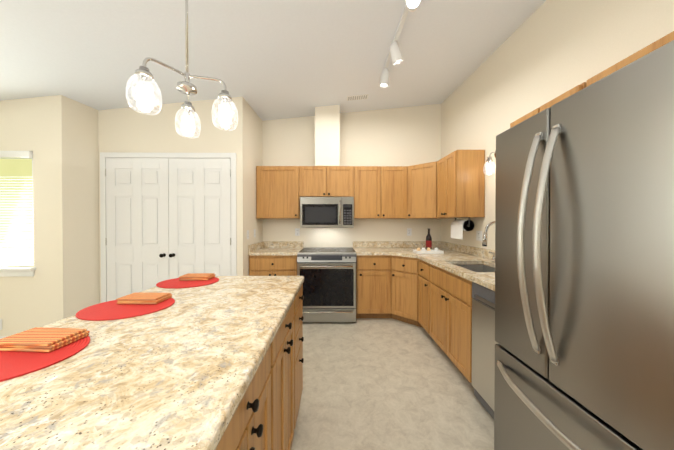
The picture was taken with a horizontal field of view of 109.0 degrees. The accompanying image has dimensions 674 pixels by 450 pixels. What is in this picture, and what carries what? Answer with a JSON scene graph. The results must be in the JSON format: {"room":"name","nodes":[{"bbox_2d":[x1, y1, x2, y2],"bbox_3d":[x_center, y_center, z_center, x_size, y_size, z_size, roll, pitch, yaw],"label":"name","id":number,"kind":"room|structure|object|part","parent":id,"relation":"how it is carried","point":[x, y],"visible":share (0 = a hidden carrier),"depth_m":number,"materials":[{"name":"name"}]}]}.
{"room":"kitchen","nodes":[
{"label":"kitchen","id":0,"kind":"room"},
{"bbox_2d":[0,96,51,336],"bbox_3d":[-3.862,-0.443,2.632,1.610,3.450,0.150,0,0,-1],"label":"wall","id":1,"kind":"structure","parent":0,"point":[25,303],"depth_m":2.57,"materials":[{"name":"beige paint"}]},
{"bbox_2d":[0,151,35,276],"bbox_3d":[-3.769,-0.119,2.583,1.115,1.333,0.155,0,0,-1],"label":"window","id":2,"kind":"structure","parent":1,"relation":"in","point":[16,154],"depth_m":2.55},
{"bbox_2d":[0,179,33,265],"bbox_3d":[-3.769,-0.043,2.569,1.031,0.953,0.022,0,0,-1],"label":"window blind slats","id":3,"kind":"structure","parent":2,"relation":"attached to","point":[16,227],"depth_m":2.57,"materials":[{"name":"white plastic"}]},
{"bbox_2d":[50,95,99,322],"bbox_3d":[-2.999,-0.445,2.825,0.120,3.450,0.520,0,0,-1],"label":"wall","id":4,"kind":"structure","parent":0,"point":[74,151],"depth_m":2.68,"materials":[{"name":"beige paint"}]},
{"bbox_2d":[98,98,232,302],"bbox_3d":[-2.116,-0.446,3.034,1.650,3.450,0.120,0,0,-1],"label":"wall","id":5,"kind":"structure","parent":0,"point":[128,130],"depth_m":2.97,"materials":[{"name":"beige paint"}]},
{"bbox_2d":[105,158,168,301],"bbox_3d":[-2.463,0.225,2.950,0.766,2.093,0.099,0,0,-1],"label":"closet door","id":6,"kind":"structure","parent":5,"relation":"in","point":[137,216],"depth_m":2.96,"materials":[{"name":"white wood"}]},
{"bbox_2d":[100,152,236,302],"bbox_3d":[-2.079,0.194,3.026,1.663,2.170,0.128,0,0,-1],"label":"door frame","id":7,"kind":"structure","parent":5,"relation":"attached to","point":[105,155],"depth_m":2.96,"materials":[{"name":"white wood"}]},
{"bbox_2d":[169,158,230,278],"bbox_3d":[-1.694,0.225,2.958,0.766,2.093,0.099,0,0,-1],"label":"closet door","id":8,"kind":"structure","parent":5,"relation":"in","point":[199,215],"depth_m":2.97,"materials":[{"name":"white wood"}]},
{"bbox_2d":[233,97,262,275],"bbox_3d":[-1.235,-0.450,3.453,0.120,3.450,0.940,0,0,-1],"label":"wall","id":9,"kind":"structure","parent":0,"point":[247,140],"depth_m":3.11,"materials":[{"name":"beige paint"}]},
{"bbox_2d":[0,0,545,120],"bbox_3d":[-1.415,-1.462,0.383,6.620,1.245,7.220,0,0,-1],"label":"ceiling","id":10,"kind":"structure","parent":0,"point":[273,59],"depth_m":2.15,"materials":[{"name":"paint"}]},
{"bbox_2d":[126,0,237,137],"bbox_3d":[-0.690,-0.997,1.166,0.380,1.020,0.412,0,0,-1],"label":"pendant chandelier","id":11,"kind":"object","parent":10,"relation":"hanging from","point":[145,76],"visible":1,"depth_m":1.16,"materials":[{"name":"white glass"}]},
{"bbox_3d":[-0.819,-0.560,1.022,0.120,0.147,0.120,0,0,-1],"label":"lamp shade","id":12,"kind":"part","parent":11,"relation":"part of","materials":[{"name":"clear glass"}]},
{"bbox_3d":[-0.819,-0.583,1.022,0.026,0.086,0.026,0,0,-1],"label":"bulb","id":13,"kind":"part","parent":11,"relation":"part of","materials":[{"name":"white glass"}]},
{"bbox_3d":[-0.814,-0.562,1.314,0.120,0.147,0.120,0,0,-1],"label":"lamp shade","id":14,"kind":"part","parent":11,"relation":"part of","materials":[{"name":"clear glass"}]},
{"bbox_3d":[-0.814,-0.586,1.314,0.026,0.086,0.026,0,0,-1],"label":"bulb","id":15,"kind":"part","parent":11,"relation":"part of","materials":[{"name":"white glass"}]},
{"bbox_3d":[-0.561,-0.561,1.204,0.120,0.147,0.120,0,0,-1],"label":"lamp shade","id":16,"kind":"part","parent":11,"relation":"part of","materials":[{"name":"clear glass"}]},
{"bbox_3d":[-0.561,-0.585,1.204,0.026,0.086,0.026,0,0,-1],"label":"bulb","id":17,"kind":"part","parent":11,"relation":"part of","materials":[{"name":"white glass"}]},
{"bbox_2d":[347,94,368,100],"bbox_3d":[0.281,-1.750,3.297,0.289,0.036,0.120,0,0,-1],"label":"ceiling vent","id":18,"kind":"object","parent":10,"relation":"in","point":[357,97],"visible":1,"depth_m":3.29,"materials":[{"name":"white plastic"}]},
{"bbox_2d":[379,0,420,87],"bbox_3d":[0.542,-1.615,2.001,0.157,0.263,1.820,0,0,-1],"label":"track light","id":19,"kind":"object","parent":10,"relation":"attached to","point":[395,54],"visible":1,"depth_m":2.19,"materials":[{"name":"white plastic"}]},
{"bbox_2d":[315,105,339,165],"bbox_3d":[-0.142,-1.519,3.645,0.360,1.315,0.320,0,0,-1],"label":"wall column","id":20,"kind":"structure","parent":0,"point":[327,135],"depth_m":3.49,"materials":[{"name":"beige paint"}]},
{"bbox_2d":[262,104,440,247],"bbox_3d":[0.241,-0.453,3.877,3.080,3.450,0.120,0,0,-1],"label":"wall","id":21,"kind":"structure","parent":0,"point":[406,136],"depth_m":3.81,"materials":[{"name":"beige paint"}]},
{"bbox_2d":[256,166,303,217],"bbox_3d":[-0.829,-0.476,3.635,0.688,0.760,0.336,0,0,-1],"label":"upper cabinet","id":22,"kind":"object","parent":21,"relation":"attached to","point":[279,189],"depth_m":3.47,"materials":[{"name":"brown wood"}]},
{"bbox_2d":[295,228,299,235],"bbox_3d":[-0.629,0.112,3.807,0.072,0.116,0.008,0,0,-1],"label":"electrical outlet","id":23,"kind":"object","parent":21,"relation":"attached to","point":[297,231],"visible":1,"depth_m":3.81,"materials":[{"name":"white plastic"}]},
{"bbox_2d":[304,166,347,196],"bbox_3d":[-0.152,-0.631,3.640,0.790,0.450,0.336,0,0,-1],"label":"upper cabinet","id":24,"kind":"object","parent":21,"relation":"attached to","point":[319,181],"depth_m":3.48,"materials":[{"name":"brown wood"}]},
{"bbox_2d":[300,197,353,227],"bbox_3d":[-0.144,-0.182,3.584,0.760,0.440,0.456,0,0,-1],"label":"microwave","id":25,"kind":"object","parent":24,"relation":"attached to","point":[326,212],"visible":1,"depth_m":3.40,"materials":[{"name":"silver metal"}]},
{"bbox_2d":[348,166,403,217],"bbox_3d":[0.627,-0.476,3.629,0.891,0.760,0.376,0,0,-1],"label":"upper cabinet","id":26,"kind":"object","parent":21,"relation":"attached to","point":[377,191],"depth_m":3.49,"materials":[{"name":"brown wood"}]},
{"bbox_2d":[407,228,411,235],"bbox_3d":[1.151,0.112,3.825,0.072,0.116,0.008,0,0,-1],"label":"electrical outlet","id":27,"kind":"object","parent":21,"relation":"attached to","point":[409,231],"visible":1,"depth_m":3.82,"materials":[{"name":"white plastic"}]},
{"bbox_2d":[404,162,435,217],"bbox_3d":[1.309,-0.475,3.485,0.703,0.760,0.678,0,0,-1],"label":"upper cabinet","id":28,"kind":"object","parent":21,"relation":"attached to","point":[420,179],"depth_m":3.36,"materials":[{"name":"brown wood"}]},
{"bbox_2d":[291,318,493,449],"bbox_3d":[-1.415,1.350,0.405,6.460,0.100,7.060,0,0,-1],"label":"floor","id":29,"kind":"structure","parent":0,"point":[381,384],"depth_m":1.83,"materials":[{"name":"tile"}]},
{"bbox_2d":[215,284,303,449],"bbox_3d":[-0.536,0.863,0.465,0.659,0.873,2.570,0,0,-1],"label":"kitchen island","id":30,"kind":"object","parent":29,"relation":"on","point":[265,415],"visible":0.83,"depth_m":0.94,"materials":[{"name":"brown wood"}]},
{"bbox_2d":[0,276,303,449],"bbox_3d":[-0.668,0.404,0.460,0.885,0.039,2.630,0,0,-1],"label":"island countertop","id":31,"kind":"structure","parent":30,"relation":"on","point":[179,373],"depth_m":0.60,"materials":[{"name":"beige stone"}]},
{"bbox_2d":[0,336,89,381],"bbox_3d":[-0.953,0.380,0.692,0.364,0.004,0.310,0,0,-1],"label":"placemat","id":32,"kind":"object","parent":31,"relation":"on","point":[14,364],"visible":0.54,"depth_m":0.68,"materials":[{"name":"red fabric"}]},
{"bbox_2d":[0,327,89,351],"bbox_3d":[-0.938,0.363,0.767,0.193,0.027,0.112,0,0,3],"label":"napkin","id":33,"kind":"object","parent":32,"relation":"on","point":[38,339],"visible":1,"depth_m":0.74,"materials":[{"name":"orange fabric"}]},
{"bbox_2d":[75,298,174,320],"bbox_3d":[-0.957,0.376,1.107,0.364,0.004,0.310,0,0,-1],"label":"placemat","id":34,"kind":"object","parent":31,"relation":"on","point":[109,310],"visible":0.71,"depth_m":1.05,"materials":[{"name":"red fabric"}]},
{"bbox_2d":[116,293,171,303],"bbox_3d":[-0.942,0.359,1.182,0.195,0.027,0.115,0,0,-1],"label":"napkin","id":35,"kind":"object","parent":34,"relation":"on","point":[144,298],"visible":0.98,"depth_m":1.15,"materials":[{"name":"orange fabric"}]},
{"bbox_2d":[156,277,218,287],"bbox_3d":[-0.972,0.373,1.577,0.364,0.004,0.310,0,0,-1],"label":"placemat","id":36,"kind":"object","parent":31,"relation":"on","point":[173,283],"visible":0.81,"depth_m":1.52,"materials":[{"name":"red fabric"}]},
{"bbox_2d":[179,273,215,280],"bbox_3d":[-0.957,0.355,1.652,0.196,0.027,0.118,0,0,-1],"label":"napkin","id":37,"kind":"object","parent":36,"relation":"on","point":[197,276],"visible":1,"depth_m":1.60,"materials":[{"name":"orange fabric"}]},
{"bbox_2d":[249,255,296,275],"bbox_3d":[-0.851,0.838,3.495,0.641,0.872,0.636,0,0,-1],"label":"base cabinet","id":38,"kind":"object","parent":29,"relation":"on","point":[276,265],"depth_m":3.18,"materials":[{"name":"brown wood"}]},
{"bbox_2d":[248,241,303,255],"bbox_3d":[-0.847,0.330,3.484,0.648,0.139,0.651,0,0,-1],"label":"countertop","id":39,"kind":"structure","parent":38,"relation":"on","point":[264,248],"depth_m":3.53,"materials":[{"name":"beige stone"}]},
{"bbox_2d":[297,247,355,321],"bbox_3d":[-0.136,0.818,3.426,0.762,0.916,0.787,0,0,-1],"label":"range","id":40,"kind":"object","parent":29,"relation":"on","point":[329,286],"visible":1,"depth_m":3.09,"materials":[{"name":"metal"}]},
{"bbox_2d":[356,255,384,317],"bbox_3d":[0.517,0.838,3.488,0.514,0.872,0.678,0,0,-1],"label":"base cabinet","id":41,"kind":"object","parent":29,"relation":"on","point":[370,269],"depth_m":3.20,"materials":[{"name":"brown wood"}]},
{"bbox_2d":[385,255,417,325],"bbox_3d":[1.159,0.840,3.355,1.006,0.872,0.956,0,0,-1],"label":"base cabinet","id":42,"kind":"object","parent":29,"relation":"on","point":[400,272],"depth_m":3.11,"materials":[{"name":"brown wood"}]},
{"bbox_2d":[353,241,431,262],"bbox_3d":[0.609,0.332,3.150,0.706,0.139,1.346,0,0,-1],"label":"countertop","id":43,"kind":"structure","parent":42,"relation":"on","point":[394,248],"depth_m":3.53,"materials":[{"name":"beige stone"}]},
{"bbox_2d":[406,241,482,263],"bbox_3d":[1.307,0.332,3.157,0.390,0.139,1.346,0,0,-1],"label":"countertop","id":44,"kind":"structure","parent":42,"relation":"on","point":[451,256],"depth_m":2.97,"materials":[{"name":"beige stone"}]},
{"bbox_2d":[413,248,443,253],"bbox_3d":[1.178,0.327,3.113,0.340,0.070,0.160,0,0,-1],"label":"tray","id":45,"kind":"object","parent":44,"relation":"on","point":[427,251],"visible":1,"depth_m":3.04,"materials":[{"name":"white plastic"}]},
{"bbox_2d":[426,229,431,249],"bbox_3d":[1.247,0.205,3.263,0.078,0.312,0.078,0,0,-1],"label":"wine bottle","id":46,"kind":"object","parent":44,"relation":"on","point":[428,241],"visible":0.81,"depth_m":3.24,"materials":[{"name":"black glass"}]},
{"bbox_2d":[430,256,494,290],"bbox_3d":[1.043,0.387,2.564,0.150,0.039,2.528,0,0,-1],"label":"countertop","id":47,"kind":"structure","parent":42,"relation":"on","point":[484,279],"depth_m":1.89,"materials":[{"name":"beige stone"}]},
{"bbox_2d":[457,265,494,271],"bbox_3d":[1.308,0.498,2.196,0.416,0.174,0.576,0,0,-1],"label":"sink","id":48,"kind":"object","parent":47,"relation":"in","point":[480,268],"visible":0.02,"depth_m":2.48,"materials":[{"name":"silver metal"}]},
{"bbox_2d":[437,241,494,266],"bbox_3d":[1.592,0.337,2.569,0.156,0.139,2.528,0,0,-1],"label":"countertop","id":49,"kind":"structure","parent":42,"relation":"on","point":[487,257],"depth_m":2.62,"materials":[{"name":"beige stone"}]},
{"bbox_2d":[482,221,494,261],"bbox_3d":[1.476,0.163,2.271,0.275,0.412,0.319,0,0,-1],"label":"faucet","id":50,"kind":"object","parent":49,"relation":"on","point":[484,240],"visible":0.4,"depth_m":2.20,"materials":[{"name":"silver metal"}]},
{"bbox_2d":[429,283,471,382],"bbox_3d":[1.335,0.965,2.234,0.676,0.640,0.872,0,0,-1],"label":"base cabinet","id":51,"kind":"object","parent":29,"relation":"on","point":[434,302],"depth_m":2.06,"materials":[{"name":"brown wood"}]},
{"bbox_2d":[417,259,490,333],"bbox_3d":[1.308,0.844,2.762,0.719,0.872,0.467,0,0,-1],"label":"base cabinet","id":52,"kind":"object","parent":29,"relation":"on","point":[428,275],"depth_m":2.64,"materials":[{"name":"brown wood"}]},
{"bbox_2d":[472,282,498,418],"bbox_3d":[1.337,0.855,1.550,0.686,0.872,0.479,0,0,-1],"label":"dishwasher","id":53,"kind":"object","parent":29,"relation":"on","point":[484,342],"visible":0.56,"depth_m":1.64,"materials":[{"name":"silver metal"}]},
{"bbox_2d":[494,40,673,449],"bbox_3d":[1.219,0.411,0.829,0.937,1.770,0.910,0,0,-1],"label":"fridge","id":54,"kind":"object","parent":29,"relation":"on","point":[584,274],"visible":1,"depth_m":0.80,"materials":[{"name":"silver metal"}]},
{"bbox_2d":[441,0,673,267],"bbox_3d":[1.755,-0.425,0.422,0.120,3.450,7.060,0,0,-1],"label":"wall","id":55,"kind":"structure","parent":0,"point":[546,51],"depth_m":2.01,"materials":[{"name":"beige paint"}]},
{"bbox_2d":[436,150,484,217],"bbox_3d":[1.476,-0.471,2.983,0.379,0.760,0.546,0,0,-1],"label":"upper cabinet","id":56,"kind":"object","parent":55,"relation":"attached to","point":[451,185],"depth_m":2.71,"materials":[{"name":"brown wood"}]},
{"bbox_2d":[451,217,473,239],"bbox_3d":[1.496,0.038,2.874,0.132,0.253,0.310,0,0,-1],"label":"paper towel holder","id":57,"kind":"object","parent":56,"relation":"attached to","point":[458,227],"visible":1,"depth_m":2.78,"materials":[{"name":"paper"}]},
{"bbox_2d":[476,231,481,240],"bbox_3d":[1.665,0.125,2.816,0.008,0.116,0.115,0,0,-1],"label":"electrical outlet","id":58,"kind":"object","parent":55,"relation":"attached to","point":[478,235],"visible":1,"depth_m":2.81,"materials":[{"name":"white plastic"}]},
{"bbox_2d":[483,151,495,174],"bbox_3d":[1.595,-0.661,2.479,0.152,0.262,0.110,0,0,-1],"label":"sconce","id":59,"kind":"object","parent":55,"relation":"attached to","point":[489,160],"visible":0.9,"depth_m":2.47,"materials":[{"name":"white glass"}]},
{"bbox_3d":[1.573,-0.594,2.479,0.108,0.128,0.108,0,0,-1],"label":"lamp shade","id":60,"kind":"part","parent":59,"relation":"part of","materials":[{"name":"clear glass"}]},
{"bbox_2d":[510,84,581,127],"bbox_3d":[1.530,-0.448,1.650,0.296,0.734,0.560,0,0,-1],"label":"upper cabinet","id":61,"kind":"object","parent":55,"relation":"attached to","point":[579,87],"depth_m":1.56,"materials":[{"name":"brown wood"}]},
{"bbox_2d":[582,31,673,88],"bbox_3d":[1.538,-0.656,0.849,0.296,0.305,1.000,0,0,-1],"label":"upper cabinet","id":62,"kind":"object","parent":55,"relation":"attached to","point":[659,43],"depth_m":1.13,"materials":[{"name":"brown wood"}]},
{"label":"outside","id":63,"kind":"structure","parent":0,"visible":0},
{"bbox_2d":[0,159,32,260],"bbox_3d":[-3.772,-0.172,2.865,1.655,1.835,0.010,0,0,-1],"label":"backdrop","id":64,"kind":"structure","parent":63,"point":[15,168],"depth_m":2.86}
]}

